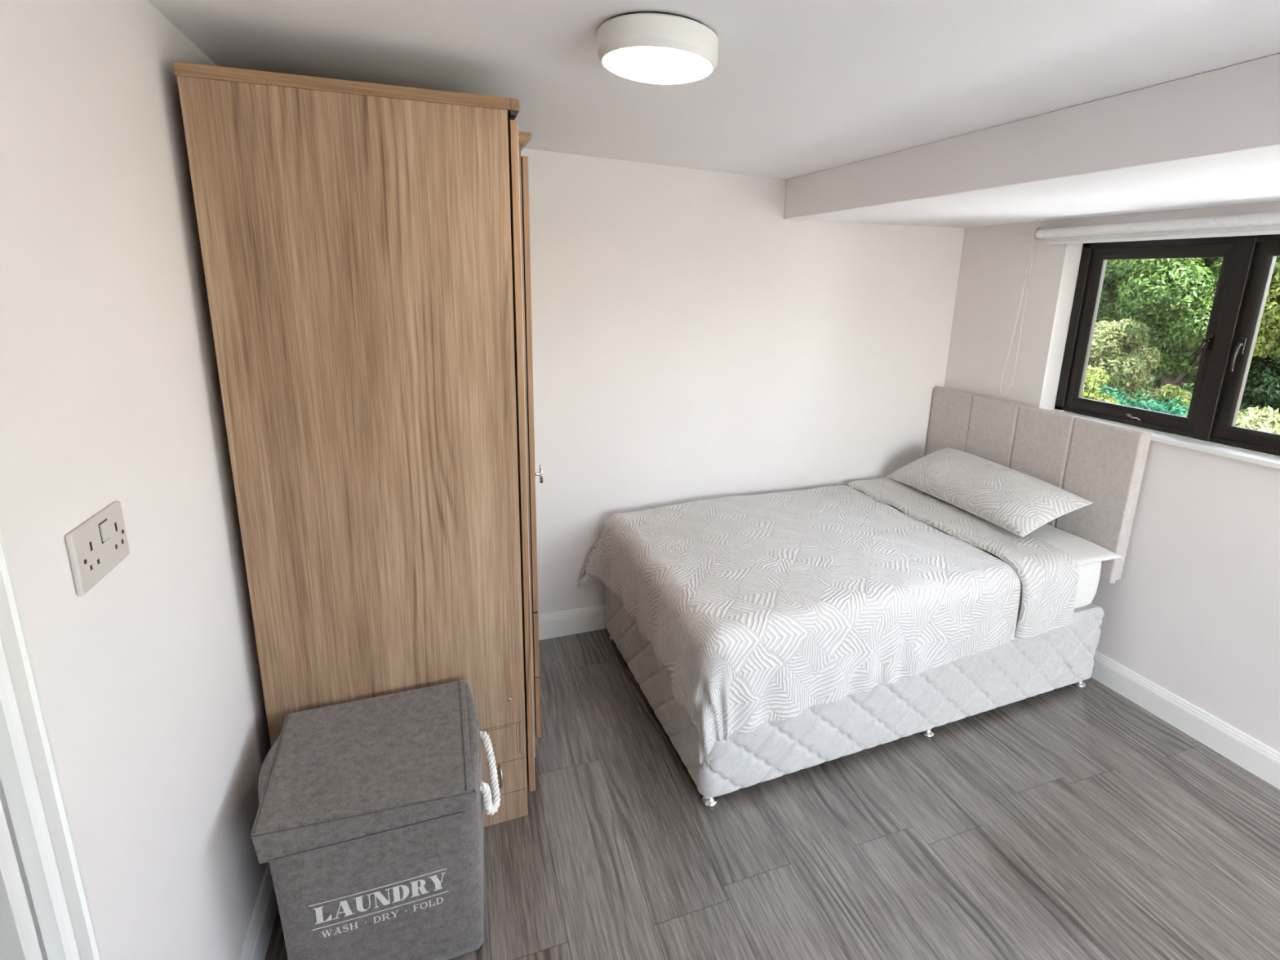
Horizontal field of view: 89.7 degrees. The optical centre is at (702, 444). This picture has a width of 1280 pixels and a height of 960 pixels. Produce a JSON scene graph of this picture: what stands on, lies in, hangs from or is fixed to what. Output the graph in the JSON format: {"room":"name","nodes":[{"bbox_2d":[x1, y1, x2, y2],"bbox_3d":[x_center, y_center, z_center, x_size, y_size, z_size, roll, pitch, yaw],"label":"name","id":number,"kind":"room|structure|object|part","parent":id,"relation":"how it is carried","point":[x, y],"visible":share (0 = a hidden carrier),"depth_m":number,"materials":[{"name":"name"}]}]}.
{"room":"bedroom","nodes":[
{"label":"bedroom","id":0,"kind":"room"},
{"bbox_2d":[0,0,271,959],"bbox_3d":[-0.749,0.469,0.402,0.120,2.171,4.558,-3,15,-21],"label":"wall","id":1,"kind":"structure","parent":0,"point":[149,682],"depth_m":1.08,"materials":[{"name":"paint"}]},
{"bbox_2d":[0,527,102,959],"bbox_3d":[-0.720,0.529,0.364,0.145,2.075,0.997,-3,15,-22],"label":"door frame","id":2,"kind":"structure","parent":1,"relation":"in","point":[29,777],"depth_m":0.78,"materials":[{"name":"paint"}]},
{"bbox_2d":[65,501,129,595],"bbox_3d":[-0.924,0.155,0.984,0.012,0.095,0.156,-3,15,-21],"label":"wall socket","id":3,"kind":"object","parent":1,"relation":"attached to","point":[95,548],"visible":1,"depth_m":0.97,"materials":[{"name":"plastic"}]},
{"bbox_2d":[97,518,111,543],"bbox_3d":[-0.923,0.133,0.989,0.004,0.032,0.026,-4,15,-23],"label":"switch","id":4,"kind":"object","parent":3,"relation":"attached to","point":[104,524],"depth_m":0.99,"materials":[{"name":"plastic"}]},
{"bbox_2d":[239,862,278,959],"bbox_3d":[-1.225,1.135,1.897,0.018,0.124,1.837,-3,15,-21],"label":"baseboard","id":5,"kind":"structure","parent":1,"relation":"attached to","point":[258,935],"depth_m":1.60,"materials":[{"name":"paint"}]},
{"bbox_2d":[146,0,1279,179],"bbox_3d":[0.838,-0.754,0.781,3.861,0.150,5.152,-4,15,-23],"label":"ceiling","id":6,"kind":"structure","parent":0,"point":[795,88],"depth_m":1.45,"materials":[{"name":"paint"}]},
{"bbox_2d":[596,11,718,84],"bbox_3d":[-0.093,-0.815,1.337,0.251,0.074,0.251,-4,15,-23],"label":"ceiling light","id":7,"kind":"object","parent":6,"relation":"attached to","point":[655,47],"visible":1,"depth_m":1.26,"materials":[{"name":"plastic"}]},
{"bbox_2d":[603,46,711,84],"bbox_3d":[-0.094,-0.791,1.343,0.224,0.024,0.224,-4,15,-23],"label":"diffuser","id":8,"kind":"object","parent":7,"relation":"attached to","point":[648,64],"depth_m":1.30,"materials":[{"name":"white plastic"}]},
{"bbox_3d":[-0.092,-0.847,1.329,0.228,0.008,0.228,-4,15,-23],"label":"mounting plate","id":9,"kind":"part","parent":7,"relation":"part of","materials":[{"name":"plastic"}]},
{"bbox_2d":[783,53,1279,227],"bbox_3d":[1.808,-0.657,1.237,1.135,0.177,4.552,-4,15,-23],"label":"ceiling beam","id":10,"kind":"structure","parent":6,"relation":"attached to","point":[1209,139],"depth_m":1.84,"materials":[{"name":"paint"}]},
{"bbox_2d":[520,148,964,614],"bbox_3d":[-0.076,-0.193,3.200,3.911,2.171,0.200,-4,15,-23],"label":"wall","id":11,"kind":"structure","parent":0,"point":[693,340],"depth_m":3.06,"materials":[{"name":"paint"}]},
{"bbox_2d":[537,604,605,639],"bbox_3d":[-0.029,0.823,3.367,3.011,0.124,0.018,-4,15,-23],"label":"baseboard","id":12,"kind":"structure","parent":11,"relation":"attached to","point":[569,622],"depth_m":3.10,"materials":[{"name":"paint"}]},
{"bbox_2d":[264,628,1279,959],"bbox_3d":[0.767,1.482,1.343,3.811,0.120,5.152,-4,15,-23],"label":"floor","id":13,"kind":"structure","parent":0,"point":[1069,822],"depth_m":1.99,"materials":[{"name":"grey laminate"}]},
{"bbox_2d":[173,61,535,826],"bbox_3d":[-0.847,0.166,1.778,0.683,2.092,0.264,-4,15,-23],"label":"wardrobe","id":14,"kind":"object","parent":13,"relation":"on","point":[360,242],"visible":0.92,"depth_m":1.59,"materials":[{"name":"brown wood"}]},
{"bbox_3d":[-0.624,1.032,1.976,0.032,0.095,0.018,14,18,38],"label":"handle","id":15,"kind":"part","parent":14,"relation":"part of","materials":[{"name":"silver metal"}]},
{"bbox_3d":[-0.550,0.126,1.911,0.017,1.960,0.235,-4,15,-23],"label":"door","id":16,"kind":"part","parent":14,"relation":"part of","materials":[{"name":"brown wood"}]},
{"bbox_2d":[250,679,500,959],"bbox_3d":[-0.798,0.990,1.650,0.526,0.552,0.381,-4,15,-23],"label":"laundry hamper","id":17,"kind":"object","parent":13,"relation":"on","point":[368,825],"visible":1,"depth_m":1.51,"materials":[{"name":"grey fabric"}]},
{"bbox_3d":[-0.809,0.755,1.584,0.444,0.060,0.375,-4,15,-23],"label":"lid","id":18,"kind":"part","parent":17,"relation":"part of","materials":[{"name":"grey fabric"}]},
{"bbox_3d":[-0.581,0.872,1.709,0.066,0.116,0.209,-4,15,-23],"label":"rope handle","id":19,"kind":"part","parent":17,"relation":"part of","materials":[{"name":"white fabric"}]},
{"bbox_2d":[518,131,542,757],"bbox_3d":[-1.002,0.052,2.260,0.755,2.070,0.752,-4,15,-23],"label":"wardrobe","id":20,"kind":"object","parent":13,"relation":"on","point":[524,138],"visible":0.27,"depth_m":2.02,"materials":[{"name":"brown wood"}]},
{"bbox_3d":[-0.671,-0.955,2.139,0.076,0.032,0.752,-4,15,-23],"label":"cornice","id":21,"kind":"part","parent":20,"relation":"part of","materials":[{"name":"brown wood"}]},
{"bbox_3d":[-0.609,-0.173,2.166,0.016,1.433,0.371,-4,15,-23],"label":"door","id":22,"kind":"part","parent":20,"relation":"part of","materials":[{"name":"brown wood"}]},
{"bbox_3d":[-0.718,0.603,2.534,0.016,0.243,0.746,-4,15,-23],"label":"drawer","id":23,"kind":"part","parent":20,"relation":"part of","materials":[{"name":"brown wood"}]},
{"bbox_3d":[-0.728,0.844,2.594,0.016,0.240,0.746,-4,15,-23],"label":"drawer","id":24,"kind":"part","parent":20,"relation":"part of","materials":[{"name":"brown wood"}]},
{"bbox_3d":[-0.544,0.097,2.113,0.034,0.060,0.011,-4,15,-23],"label":"handle","id":25,"kind":"part","parent":20,"relation":"part of","materials":[{"name":"silver metal"}]},
{"bbox_2d":[604,386,1151,807],"bbox_3d":[0.692,0.432,2.889,2.029,1.170,1.234,-4,15,-23],"label":"bed","id":26,"kind":"object","parent":13,"relation":"on","point":[1103,464],"visible":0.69,"depth_m":2.65,"materials":[{"name":"grey fabric"}]},
{"bbox_2d":[857,489,1122,622],"bbox_3d":[0.663,0.498,2.880,1.922,0.260,1.180,-4,15,-23],"label":"mattress","id":27,"kind":"object","parent":26,"relation":"on","point":[1088,556],"visible":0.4,"depth_m":2.72,"materials":[{"name":"white fabric"}]},
{"bbox_2d":[577,477,1079,764],"bbox_3d":[0.483,0.582,2.805,1.807,0.451,1.292,-4,15,-23],"label":"duvet","id":28,"kind":"object","parent":27,"relation":"on","point":[759,609],"visible":0.98,"depth_m":2.41,"materials":[{"name":"fabric"}]},
{"bbox_2d":[886,447,1093,537],"bbox_3d":[1.351,0.184,3.160,0.341,0.215,0.988,-3,15,-20],"label":"pillow","id":29,"kind":"object","parent":28,"relation":"on","point":[1017,502],"visible":1,"depth_m":2.95,"materials":[{"name":"fabric"}]},
{"bbox_3d":[1.556,0.134,3.217,0.037,0.678,1.190,-4,15,-23],"label":"headboard panel","id":30,"kind":"part","parent":26,"relation":"part of","materials":[{"name":"beige fabric"}]},
{"bbox_3d":[1.584,0.132,3.229,0.046,0.658,1.182,-4,15,-23],"label":"headboard","id":31,"kind":"part","parent":26,"relation":"part of","materials":[{"name":"beige fabric"}]},
{"bbox_2d":[943,200,1279,752],"bbox_3d":[2.369,0.272,1.733,0.177,2.171,4.552,-4,15,-23],"label":"wall","id":32,"kind":"structure","parent":0,"point":[1193,609],"depth_m":2.62,"materials":[{"name":"paint"}]},
{"bbox_2d":[1049,234,1279,469],"bbox_3d":[2.277,-0.251,1.840,0.197,0.872,2.762,-4,15,-23],"label":"window","id":33,"kind":"structure","parent":32,"relation":"in","point":[1248,263],"depth_m":2.53,"materials":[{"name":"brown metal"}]},
{"bbox_2d":[999,211,1279,395],"bbox_3d":[2.164,-0.284,1.821,0.066,0.812,3.093,-4,15,-23],"label":"roller blind","id":34,"kind":"object","parent":33,"relation":"attached to","point":[1268,223],"visible":1,"depth_m":2.54,"materials":[{"name":"fabric"}]},
{"bbox_3d":[1.544,-0.626,3.159,0.024,0.784,0.065,-10,19,-41],"label":"bead chain","id":35,"kind":"part","parent":34,"relation":"part of","materials":[{"name":"white plastic"}]},
{"bbox_3d":[2.204,-0.602,1.711,0.012,0.016,2.975,-4,15,-23],"label":"rail","id":36,"kind":"part","parent":34,"relation":"part of","materials":[{"name":"paint"}]},
{"bbox_3d":[1.925,-0.479,2.794,0.042,0.745,0.597,-4,15,-23],"label":"sash","id":37,"kind":"part","parent":33,"relation":"part of","materials":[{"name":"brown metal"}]},
{"bbox_3d":[2.228,0.163,1.929,0.129,0.022,2.762,-4,15,-23],"label":"sill","id":38,"kind":"part","parent":33,"relation":"part of","materials":[{"name":"paint"}]},
{"bbox_3d":[1.985,-0.368,2.552,0.054,0.114,0.028,10,16,28],"label":"lever","id":39,"kind":"part","parent":33,"relation":"part of","materials":[{"name":"metal"}]},
{"bbox_3d":[2.011,-0.408,2.540,0.008,0.065,0.022,-4,15,-23],"label":"handle","id":40,"kind":"part","parent":33,"relation":"part of","materials":[{"name":"metal"}]},
{"bbox_3d":[2.034,-0.335,2.444,0.036,0.113,0.018,-4,15,-23],"label":"lever","id":41,"kind":"part","parent":33,"relation":"part of","materials":[{"name":"silver metal"}]},
{"bbox_3d":[2.055,-0.377,2.442,0.008,0.065,0.022,-4,15,-23],"label":"handle","id":42,"kind":"part","parent":33,"relation":"part of","materials":[{"name":"silver metal"}]},
{"bbox_3d":[2.192,-0.320,2.193,0.042,0.745,0.640,-4,15,-23],"label":"sash","id":43,"kind":"part","parent":33,"relation":"part of","materials":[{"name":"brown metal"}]},
{"bbox_2d":[1091,649,1279,789],"bbox_3d":[2.238,1.271,1.940,0.018,0.124,4.552,-4,15,-23],"label":"baseboard","id":44,"kind":"structure","parent":32,"relation":"attached to","point":[1250,753],"depth_m":2.56,"materials":[{"name":"paint"}]},
{"label":"outside","id":45,"kind":"structure","parent":0,"visible":0},
{"bbox_3d":[2.127,0.571,6.685,70.000,0.300,70.000,-4,15,-23],"label":"ground","id":46,"kind":"structure","parent":45,"visible":0},
{"bbox_2d":[1095,259,1128,324],"bbox_3d":[5.594,-1.771,9.641,1.564,3.161,1.692,9,15,24],"label":"tree","id":47,"kind":"object","parent":46,"relation":"on","point":[1107,304],"visible":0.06,"depth_m":9.08,"materials":[{"name":"green plant"}]},
{"bbox_2d":[1087,318,1163,408],"bbox_3d":[5.031,-0.662,7.957,1.421,1.777,1.176,-4,15,-23],"label":"bush","id":48,"kind":"object","parent":46,"relation":"on","point":[1118,348],"visible":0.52,"depth_m":7.55,"materials":[{"name":"green plant"}]},
{"bbox_2d":[1114,282,1195,399],"bbox_3d":[7.496,-2.443,11.727,3.464,4.076,3.235,11,16,32],"label":"tree","id":49,"kind":"object","parent":46,"relation":"on","point":[1184,384],"visible":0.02,"depth_m":11.01,"materials":[{"name":"green plant"}]},
{"bbox_2d":[1145,383,1191,431],"bbox_3d":[5.013,-0.080,6.890,0.578,1.155,0.583,-4,15,-23],"label":"shrub","id":50,"kind":"object","parent":46,"relation":"on","point":[1168,391],"visible":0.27,"depth_m":6.71,"materials":[{"name":"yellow plant"}]},
{"bbox_2d":[1105,257,1259,387],"bbox_3d":[6.594,-1.735,8.858,2.390,3.553,2.434,-4,15,-23],"label":"tree","id":51,"kind":"object","parent":46,"relation":"on","point":[1176,314],"visible":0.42,"depth_m":8.32,"materials":[{"name":"green plant"}]},
{"bbox_2d":[1096,385,1276,435],"bbox_3d":[5.046,0.389,5.289,0.741,1.215,5.033,-4,15,-23],"label":"hedge","id":52,"kind":"object","parent":46,"relation":"on","point":[1161,408],"visible":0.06,"depth_m":6.41,"materials":[{"name":"blue plant"}]},
{"bbox_2d":[1153,357,1275,415],"bbox_3d":[9.975,-1.332,12.278,3.381,3.593,4.077,9,16,26],"label":"tree","id":53,"kind":"object","parent":46,"relation":"on","point":[1266,357],"visible":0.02,"depth_m":11.47,"materials":[{"name":"green plant"}]},
{"bbox_2d":[1204,256,1279,358],"bbox_3d":[5.933,-0.988,6.275,1.564,3.287,1.795,2,14,0],"label":"tree","id":54,"kind":"object","parent":46,"relation":"on","point":[1269,326],"visible":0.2,"depth_m":6.12,"materials":[{"name":"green plant"}]},
{"bbox_2d":[1239,335,1279,423],"bbox_3d":[7.953,-0.712,8.213,2.687,3.292,2.467,-4,15,-23],"label":"bush","id":55,"kind":"object","parent":46,"relation":"on","point":[1265,376],"visible":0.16,"depth_m":8.14,"materials":[{"name":"green plant"}]},
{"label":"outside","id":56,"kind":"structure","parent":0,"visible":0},
{"bbox_3d":[-0.012,1.319,2.558,10.750,0.050,20.000,-4,15,-23],"label":"terrace","id":57,"kind":"object","parent":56,"visible":0},
{"bbox_2d":[1063,364,1119,418],"bbox_3d":[3.779,-0.125,6.547,0.765,1.387,0.958,8,15,21],"label":"shrub","id":58,"kind":"object","parent":57,"relation":"on","point":[1095,377],"visible":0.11,"depth_m":6.30,"materials":[{"name":"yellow plant"}]},
{"bbox_2d":[1174,405,1279,457],"bbox_3d":[4.084,0.453,4.989,1.277,1.545,1.216,1,14,-5],"label":"shrub","id":59,"kind":"object","parent":57,"relation":"on","point":[1251,420],"visible":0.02,"depth_m":4.70,"materials":[{"name":"green plant"}]}
]}

